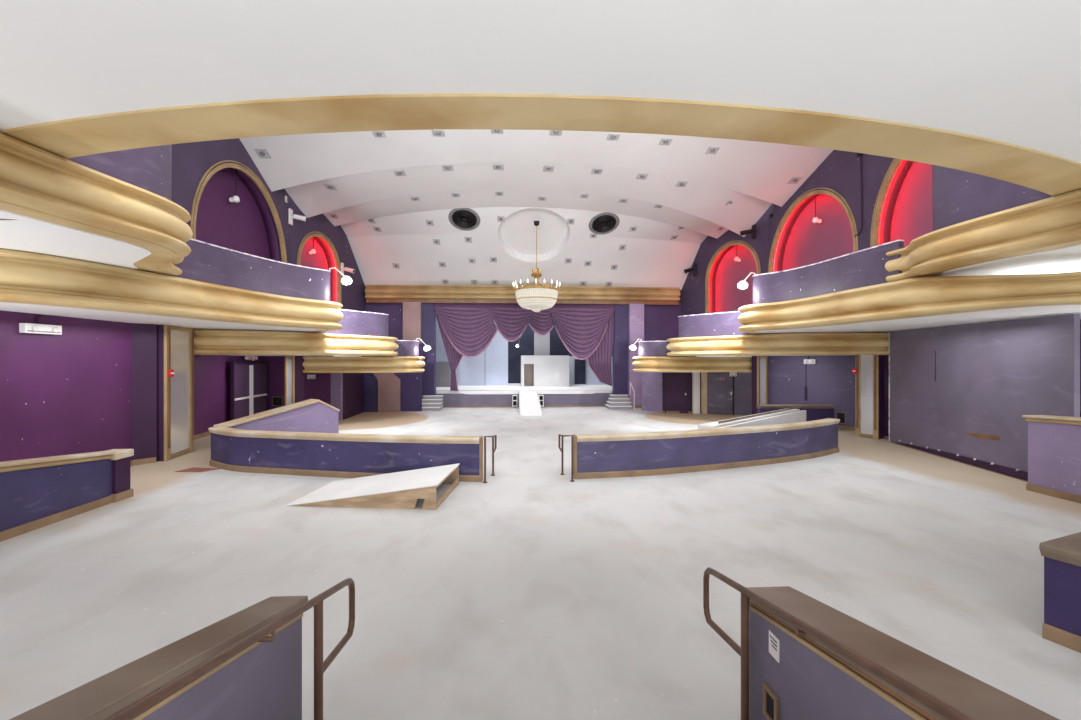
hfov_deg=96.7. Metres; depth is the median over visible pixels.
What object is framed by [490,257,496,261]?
box
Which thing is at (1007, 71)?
ceiling
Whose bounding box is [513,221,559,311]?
chandelier
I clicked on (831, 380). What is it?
wall
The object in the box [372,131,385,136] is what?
box
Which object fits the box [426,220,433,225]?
box
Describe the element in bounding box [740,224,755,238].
security camera
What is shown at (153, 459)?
baseboard
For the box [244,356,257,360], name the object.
exit sign
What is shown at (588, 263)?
box
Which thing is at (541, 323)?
swag
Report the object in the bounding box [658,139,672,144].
box
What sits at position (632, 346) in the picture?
light
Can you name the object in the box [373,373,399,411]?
wall
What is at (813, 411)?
wall
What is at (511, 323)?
swag
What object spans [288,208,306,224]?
security camera
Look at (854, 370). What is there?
fire alarm
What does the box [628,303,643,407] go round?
pillar
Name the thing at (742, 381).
wall
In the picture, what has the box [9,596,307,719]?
wall
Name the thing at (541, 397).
stand
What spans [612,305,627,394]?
wall
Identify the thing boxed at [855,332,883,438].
column
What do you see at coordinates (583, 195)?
box
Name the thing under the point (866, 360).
mirror
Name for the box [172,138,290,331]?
wall
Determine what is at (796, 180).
box
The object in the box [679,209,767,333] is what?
wall
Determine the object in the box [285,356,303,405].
column
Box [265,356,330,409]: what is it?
wall
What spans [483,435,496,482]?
handrail
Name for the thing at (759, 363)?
column
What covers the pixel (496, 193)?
box
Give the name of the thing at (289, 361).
mirror
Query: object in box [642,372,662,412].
wall
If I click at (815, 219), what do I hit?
pendant lamp
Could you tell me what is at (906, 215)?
arched niche
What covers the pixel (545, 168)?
box
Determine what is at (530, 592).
floor
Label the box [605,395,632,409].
steps
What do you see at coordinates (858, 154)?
conduit
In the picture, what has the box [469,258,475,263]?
box
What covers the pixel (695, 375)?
post
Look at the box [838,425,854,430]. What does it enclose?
baseboard
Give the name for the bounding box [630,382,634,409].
stair rail
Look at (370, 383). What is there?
door
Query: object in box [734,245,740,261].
pendant lamp
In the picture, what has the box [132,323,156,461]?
wall
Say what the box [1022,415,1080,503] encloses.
wall
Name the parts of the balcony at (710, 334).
cornice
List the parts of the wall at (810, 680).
cap moulding, cap moulding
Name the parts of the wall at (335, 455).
baseboard, trim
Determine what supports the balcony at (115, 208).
attached to the wall at (190, 161)
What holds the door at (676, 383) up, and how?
in the wall at (663, 372)
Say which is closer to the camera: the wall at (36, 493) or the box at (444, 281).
the wall at (36, 493)
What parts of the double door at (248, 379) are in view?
door, edge rod, edge rod, door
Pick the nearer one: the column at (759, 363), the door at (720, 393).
the column at (759, 363)
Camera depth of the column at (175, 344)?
12.33 m
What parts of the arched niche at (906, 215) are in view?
moulding, moulding, panel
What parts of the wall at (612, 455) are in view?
trim, baseboard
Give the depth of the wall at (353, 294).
22.36 m
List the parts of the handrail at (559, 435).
post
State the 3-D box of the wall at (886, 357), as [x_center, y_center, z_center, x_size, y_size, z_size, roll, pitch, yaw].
[11.955,0.425,6.843,0.120,4.150,20.200,0,0,-4]
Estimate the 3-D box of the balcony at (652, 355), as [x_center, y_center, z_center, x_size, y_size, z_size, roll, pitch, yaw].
[6.400,-0.145,20.689,4.997,1.290,3.107,0,0,-4]
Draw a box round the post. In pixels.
[692,372,706,413]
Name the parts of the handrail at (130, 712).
post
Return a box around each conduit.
[804,386,806,399]
[854,153,862,236]
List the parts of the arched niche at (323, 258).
panel, moulding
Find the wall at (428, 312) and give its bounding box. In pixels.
[422,303,435,398]
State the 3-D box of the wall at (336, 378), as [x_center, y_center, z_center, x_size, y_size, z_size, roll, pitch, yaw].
[-8.578,1.475,20.264,0.626,2.050,0.120,0,0,25]
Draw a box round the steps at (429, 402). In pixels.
[422,395,442,410]
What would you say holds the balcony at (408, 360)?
attached to the wall at (319, 388)
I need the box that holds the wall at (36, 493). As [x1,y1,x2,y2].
[0,449,133,541]
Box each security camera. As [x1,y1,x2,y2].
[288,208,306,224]
[341,262,354,275]
[684,263,695,275]
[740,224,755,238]
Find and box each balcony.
[0,133,192,275]
[0,238,343,331]
[194,309,398,355]
[302,340,424,372]
[632,341,751,371]
[666,311,888,355]
[737,240,1080,333]
[885,165,1080,281]
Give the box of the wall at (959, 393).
[889,314,1079,481]
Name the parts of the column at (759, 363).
trim, trim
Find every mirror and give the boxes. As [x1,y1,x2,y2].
[171,330,188,453]
[287,359,291,404]
[760,359,764,403]
[861,355,872,434]
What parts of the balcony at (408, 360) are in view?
cornice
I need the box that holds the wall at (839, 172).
[768,150,902,333]
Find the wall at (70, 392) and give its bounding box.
[0,310,131,461]
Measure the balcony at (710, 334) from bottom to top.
1.510 m
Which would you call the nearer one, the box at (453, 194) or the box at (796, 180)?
the box at (796, 180)
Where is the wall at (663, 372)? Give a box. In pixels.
[663,372,689,410]
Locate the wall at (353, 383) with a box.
[343,373,363,419]
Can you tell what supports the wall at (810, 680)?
on the floor
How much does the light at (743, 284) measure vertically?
0.511 m
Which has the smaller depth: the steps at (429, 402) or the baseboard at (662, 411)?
the baseboard at (662, 411)
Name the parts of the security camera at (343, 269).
wall plate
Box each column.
[157,325,193,460]
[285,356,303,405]
[752,356,767,414]
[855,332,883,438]
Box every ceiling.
[0,0,1080,162]
[239,129,832,289]
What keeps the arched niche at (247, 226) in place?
attached to the wall at (190, 161)
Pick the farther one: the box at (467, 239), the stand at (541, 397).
the stand at (541, 397)
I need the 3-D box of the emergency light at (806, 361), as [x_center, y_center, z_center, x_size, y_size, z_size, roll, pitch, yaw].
[10.116,-0.032,18.058,0.164,0.364,0.400,0,0,-43]
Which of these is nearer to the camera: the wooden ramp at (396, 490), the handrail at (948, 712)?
the handrail at (948, 712)
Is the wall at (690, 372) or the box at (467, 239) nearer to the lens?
the box at (467, 239)
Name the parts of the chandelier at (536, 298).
rod, crown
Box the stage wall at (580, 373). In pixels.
[569,356,611,384]
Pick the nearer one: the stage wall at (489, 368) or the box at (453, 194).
the box at (453, 194)
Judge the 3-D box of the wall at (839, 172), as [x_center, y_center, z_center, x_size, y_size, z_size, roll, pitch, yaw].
[10.386,-4.150,12.182,0.120,7.900,17.050,0,0,-4]
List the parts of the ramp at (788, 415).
rail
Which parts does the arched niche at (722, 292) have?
panel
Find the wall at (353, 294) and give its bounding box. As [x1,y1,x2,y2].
[291,198,365,331]
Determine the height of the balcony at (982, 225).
2.060 m
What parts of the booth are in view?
doorway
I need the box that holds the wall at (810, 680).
[746,586,1059,719]
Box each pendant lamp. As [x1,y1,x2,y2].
[229,169,239,202]
[309,237,315,253]
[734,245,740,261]
[812,195,821,222]
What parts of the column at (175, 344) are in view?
trim, head trim, foot trim, trim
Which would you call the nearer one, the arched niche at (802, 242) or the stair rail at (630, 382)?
the arched niche at (802, 242)
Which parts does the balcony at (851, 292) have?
cornice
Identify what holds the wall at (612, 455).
on the floor
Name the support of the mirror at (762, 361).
on the column at (759, 363)
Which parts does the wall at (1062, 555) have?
baseboard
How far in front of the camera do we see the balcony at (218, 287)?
9.84 m
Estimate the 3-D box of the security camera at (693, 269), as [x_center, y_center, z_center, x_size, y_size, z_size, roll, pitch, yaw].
[7.681,-4.650,24.685,0.625,0.600,0.255,0,0,-11]
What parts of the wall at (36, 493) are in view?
cap moulding, baseboard, post, post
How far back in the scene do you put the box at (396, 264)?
23.75 m
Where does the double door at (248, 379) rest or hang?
in the wall at (211, 372)
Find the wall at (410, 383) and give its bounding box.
[364,344,421,410]
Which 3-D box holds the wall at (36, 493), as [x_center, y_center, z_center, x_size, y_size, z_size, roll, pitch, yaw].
[-7.525,1.789,5.918,0.380,1.423,5.811,0,0,-2]
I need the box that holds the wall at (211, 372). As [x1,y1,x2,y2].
[194,355,264,434]
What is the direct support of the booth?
on the stage
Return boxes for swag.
[433,307,497,357]
[489,308,532,341]
[529,309,553,335]
[549,308,614,359]
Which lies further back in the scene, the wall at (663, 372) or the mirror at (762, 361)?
the wall at (663, 372)
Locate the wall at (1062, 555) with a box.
[1039,532,1080,652]
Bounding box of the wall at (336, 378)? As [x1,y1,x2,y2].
[331,373,342,419]
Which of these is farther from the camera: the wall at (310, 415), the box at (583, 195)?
the box at (583, 195)
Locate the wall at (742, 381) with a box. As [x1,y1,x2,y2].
[727,372,751,414]
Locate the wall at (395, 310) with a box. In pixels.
[366,303,402,339]
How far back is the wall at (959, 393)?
11.02 m
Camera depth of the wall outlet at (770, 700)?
2.82 m
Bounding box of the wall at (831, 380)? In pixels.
[768,355,854,426]
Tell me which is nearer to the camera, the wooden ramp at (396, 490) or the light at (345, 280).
the wooden ramp at (396, 490)
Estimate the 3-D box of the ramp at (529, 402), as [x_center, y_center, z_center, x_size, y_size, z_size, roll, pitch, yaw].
[-0.538,2.060,23.536,1.000,0.880,3.850,0,0,-4]
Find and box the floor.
[0,406,1080,719]
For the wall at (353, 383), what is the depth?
21.44 m
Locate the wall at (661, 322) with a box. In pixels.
[644,302,680,340]
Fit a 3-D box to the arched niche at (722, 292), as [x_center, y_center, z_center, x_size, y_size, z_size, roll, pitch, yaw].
[9.220,-3.540,22.696,0.640,4.080,3.360,0,0,-24]
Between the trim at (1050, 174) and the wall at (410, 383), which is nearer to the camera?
the trim at (1050, 174)
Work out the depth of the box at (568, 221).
21.33 m
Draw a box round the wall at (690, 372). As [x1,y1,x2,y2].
[690,372,700,412]
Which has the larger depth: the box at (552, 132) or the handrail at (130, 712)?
the box at (552, 132)
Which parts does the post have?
post, post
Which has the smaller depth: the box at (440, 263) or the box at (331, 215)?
the box at (331, 215)
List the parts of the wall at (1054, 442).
cap moulding, baseboard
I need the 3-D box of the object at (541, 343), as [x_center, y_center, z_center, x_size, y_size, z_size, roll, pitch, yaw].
[0.096,-0.681,32.416,1.050,4.638,0.100,0,0,-4]
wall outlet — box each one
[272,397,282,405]
[763,683,778,719]
[836,412,845,423]
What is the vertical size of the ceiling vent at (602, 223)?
0.652 m
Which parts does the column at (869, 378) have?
trim, foot trim, trim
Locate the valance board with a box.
[435,303,613,312]
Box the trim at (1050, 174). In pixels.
[0,94,1080,195]
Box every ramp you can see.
[287,463,459,509]
[519,391,541,415]
[697,406,805,428]
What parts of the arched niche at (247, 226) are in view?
panel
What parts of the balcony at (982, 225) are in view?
soffit panel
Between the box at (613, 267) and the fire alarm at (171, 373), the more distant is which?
the box at (613, 267)
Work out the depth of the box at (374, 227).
22.09 m
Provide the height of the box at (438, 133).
0.075 m
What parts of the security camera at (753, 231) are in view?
wall plate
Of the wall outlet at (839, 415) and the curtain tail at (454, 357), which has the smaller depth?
the wall outlet at (839, 415)
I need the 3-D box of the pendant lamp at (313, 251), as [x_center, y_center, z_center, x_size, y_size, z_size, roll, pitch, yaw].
[-9.881,-4.997,20.823,0.220,0.907,0.393,0,0,-4]
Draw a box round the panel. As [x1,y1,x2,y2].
[436,362,450,386]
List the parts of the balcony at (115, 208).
soffit panel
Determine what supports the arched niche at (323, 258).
attached to the wall at (353, 294)
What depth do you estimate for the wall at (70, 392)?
9.67 m
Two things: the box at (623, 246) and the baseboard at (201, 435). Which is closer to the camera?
the baseboard at (201, 435)
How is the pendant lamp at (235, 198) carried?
hanging from the arched niche at (247, 226)
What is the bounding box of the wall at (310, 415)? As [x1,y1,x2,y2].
[213,399,339,432]
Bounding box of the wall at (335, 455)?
[208,426,482,481]
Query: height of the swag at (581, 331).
2.695 m
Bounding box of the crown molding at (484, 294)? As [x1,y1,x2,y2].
[365,285,679,304]
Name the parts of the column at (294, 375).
trim, trim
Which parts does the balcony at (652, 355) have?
cornice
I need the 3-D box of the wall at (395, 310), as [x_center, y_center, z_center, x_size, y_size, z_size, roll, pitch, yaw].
[-8.039,-0.300,24.956,2.100,5.600,0.200,0,0,-4]
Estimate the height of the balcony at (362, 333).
1.510 m
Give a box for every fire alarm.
[168,370,174,376]
[852,368,856,373]
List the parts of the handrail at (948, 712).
post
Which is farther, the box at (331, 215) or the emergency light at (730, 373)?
the emergency light at (730, 373)
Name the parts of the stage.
baseboard, panel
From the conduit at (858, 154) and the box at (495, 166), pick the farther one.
the box at (495, 166)
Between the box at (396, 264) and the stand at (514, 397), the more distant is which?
the stand at (514, 397)
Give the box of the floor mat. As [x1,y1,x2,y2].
[174,467,220,471]
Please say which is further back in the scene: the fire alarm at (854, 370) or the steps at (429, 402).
the steps at (429, 402)
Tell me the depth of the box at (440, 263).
23.54 m
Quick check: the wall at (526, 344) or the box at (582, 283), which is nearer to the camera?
the box at (582, 283)
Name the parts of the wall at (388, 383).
baseboard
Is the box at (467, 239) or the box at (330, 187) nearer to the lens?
the box at (330, 187)
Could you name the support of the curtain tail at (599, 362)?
hanging from the valance board
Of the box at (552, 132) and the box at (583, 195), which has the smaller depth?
the box at (552, 132)
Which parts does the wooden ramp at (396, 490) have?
panel, panel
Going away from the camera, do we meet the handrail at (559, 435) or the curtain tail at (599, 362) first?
the handrail at (559, 435)
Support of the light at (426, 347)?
attached to the balcony at (408, 360)
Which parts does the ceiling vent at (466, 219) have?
ring blade, ring blade, ring blade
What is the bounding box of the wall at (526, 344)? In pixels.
[508,314,571,382]
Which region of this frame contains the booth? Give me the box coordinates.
[521,355,568,386]
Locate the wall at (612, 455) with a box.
[573,418,839,478]
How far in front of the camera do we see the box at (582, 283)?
24.90 m
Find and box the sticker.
[769,630,778,662]
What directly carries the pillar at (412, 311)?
on the floor
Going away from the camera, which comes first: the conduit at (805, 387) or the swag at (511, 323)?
the conduit at (805, 387)
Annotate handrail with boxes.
[104,578,354,719]
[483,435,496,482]
[558,434,574,481]
[703,567,972,719]
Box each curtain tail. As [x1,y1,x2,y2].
[435,312,462,390]
[587,313,613,385]
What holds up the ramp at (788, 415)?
on the floor
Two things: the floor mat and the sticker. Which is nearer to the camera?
the sticker
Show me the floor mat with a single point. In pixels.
(194, 469)
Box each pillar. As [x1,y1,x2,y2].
[403,302,421,343]
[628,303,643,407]
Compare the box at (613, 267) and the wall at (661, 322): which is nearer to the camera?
the box at (613, 267)
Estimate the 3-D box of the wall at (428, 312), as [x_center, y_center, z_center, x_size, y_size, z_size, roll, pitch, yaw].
[-5.798,-0.250,25.018,0.620,5.500,0.550,0,0,-4]
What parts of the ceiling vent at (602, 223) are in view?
ring blade, ring blade, ring blade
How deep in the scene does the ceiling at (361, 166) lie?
19.14 m
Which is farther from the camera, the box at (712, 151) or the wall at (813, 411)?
the wall at (813, 411)
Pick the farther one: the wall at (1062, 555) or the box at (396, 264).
the box at (396, 264)
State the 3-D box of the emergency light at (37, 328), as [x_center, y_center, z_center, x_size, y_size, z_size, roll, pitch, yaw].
[-9.489,-0.682,9.158,0.164,0.364,0.720,0,0,-4]
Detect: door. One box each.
[230,361,267,420]
[364,377,377,411]
[665,372,687,412]
[707,372,733,414]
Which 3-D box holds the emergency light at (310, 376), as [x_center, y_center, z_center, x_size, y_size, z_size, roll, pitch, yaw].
[-9.711,0.619,20.359,0.320,0.362,0.164,0,0,-4]
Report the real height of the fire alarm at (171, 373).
0.180 m
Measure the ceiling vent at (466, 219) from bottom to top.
0.679 m
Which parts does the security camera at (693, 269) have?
wall plate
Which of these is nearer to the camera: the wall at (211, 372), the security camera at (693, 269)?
the wall at (211, 372)
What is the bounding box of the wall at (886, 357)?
[884,319,1080,436]
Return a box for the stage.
[436,383,611,406]
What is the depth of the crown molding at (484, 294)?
24.58 m
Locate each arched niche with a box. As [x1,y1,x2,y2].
[190,160,286,262]
[297,231,340,308]
[705,240,760,313]
[768,187,857,272]
[870,158,931,247]
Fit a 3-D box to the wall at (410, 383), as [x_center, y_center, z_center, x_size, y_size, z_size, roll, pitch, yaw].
[-7.189,0.850,23.355,2.800,3.300,0.100,0,0,-4]
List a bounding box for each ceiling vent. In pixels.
[448,208,479,230]
[589,212,618,233]
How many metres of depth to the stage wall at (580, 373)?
31.88 m
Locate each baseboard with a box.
[133,457,155,465]
[194,431,210,439]
[662,411,691,412]
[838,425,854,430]
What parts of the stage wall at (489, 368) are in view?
panel, panel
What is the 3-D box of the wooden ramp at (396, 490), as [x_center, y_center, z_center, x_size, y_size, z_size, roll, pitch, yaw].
[-2.981,2.288,8.936,2.651,0.420,1.667,0,0,4]
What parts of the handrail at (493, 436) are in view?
post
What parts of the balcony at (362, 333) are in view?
cornice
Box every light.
[19,315,61,334]
[307,373,315,378]
[329,267,351,284]
[416,338,430,350]
[629,339,641,349]
[729,372,736,375]
[738,272,754,288]
[804,356,815,363]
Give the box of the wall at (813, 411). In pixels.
[756,404,834,420]
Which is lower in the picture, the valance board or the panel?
the panel
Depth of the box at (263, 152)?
15.83 m
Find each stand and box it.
[512,395,516,407]
[539,395,543,407]
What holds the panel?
on the stage
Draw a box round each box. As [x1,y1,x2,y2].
[254,149,270,158]
[324,184,337,190]
[329,214,338,218]
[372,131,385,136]
[373,226,381,231]
[392,263,399,268]
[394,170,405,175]
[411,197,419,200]
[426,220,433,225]
[432,130,444,136]
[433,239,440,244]
[439,262,445,266]
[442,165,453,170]
[442,279,448,283]
[451,193,459,196]
[465,237,471,242]
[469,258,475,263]
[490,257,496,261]
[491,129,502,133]
[493,164,503,169]
[495,192,502,195]
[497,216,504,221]
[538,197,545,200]
[543,166,553,171]
[550,130,561,135]
[565,258,571,262]
[567,219,574,223]
[580,194,588,197]
[580,281,586,285]
[584,261,591,265]
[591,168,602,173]
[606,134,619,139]
[610,265,617,269]
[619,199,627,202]
[619,245,625,249]
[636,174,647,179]
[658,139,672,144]
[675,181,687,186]
[705,147,719,153]
[787,177,802,183]
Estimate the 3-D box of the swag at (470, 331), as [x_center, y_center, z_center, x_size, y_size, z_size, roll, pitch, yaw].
[-3.833,-1.408,24.508,3.341,2.584,0.566,0,0,-4]
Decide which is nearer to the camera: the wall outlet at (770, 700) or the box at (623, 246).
the wall outlet at (770, 700)
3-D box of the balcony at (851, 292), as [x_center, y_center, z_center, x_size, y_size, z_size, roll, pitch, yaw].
[9.172,-1.685,11.573,5.977,1.630,8.942,0,0,-4]
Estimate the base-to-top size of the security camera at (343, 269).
0.600 m

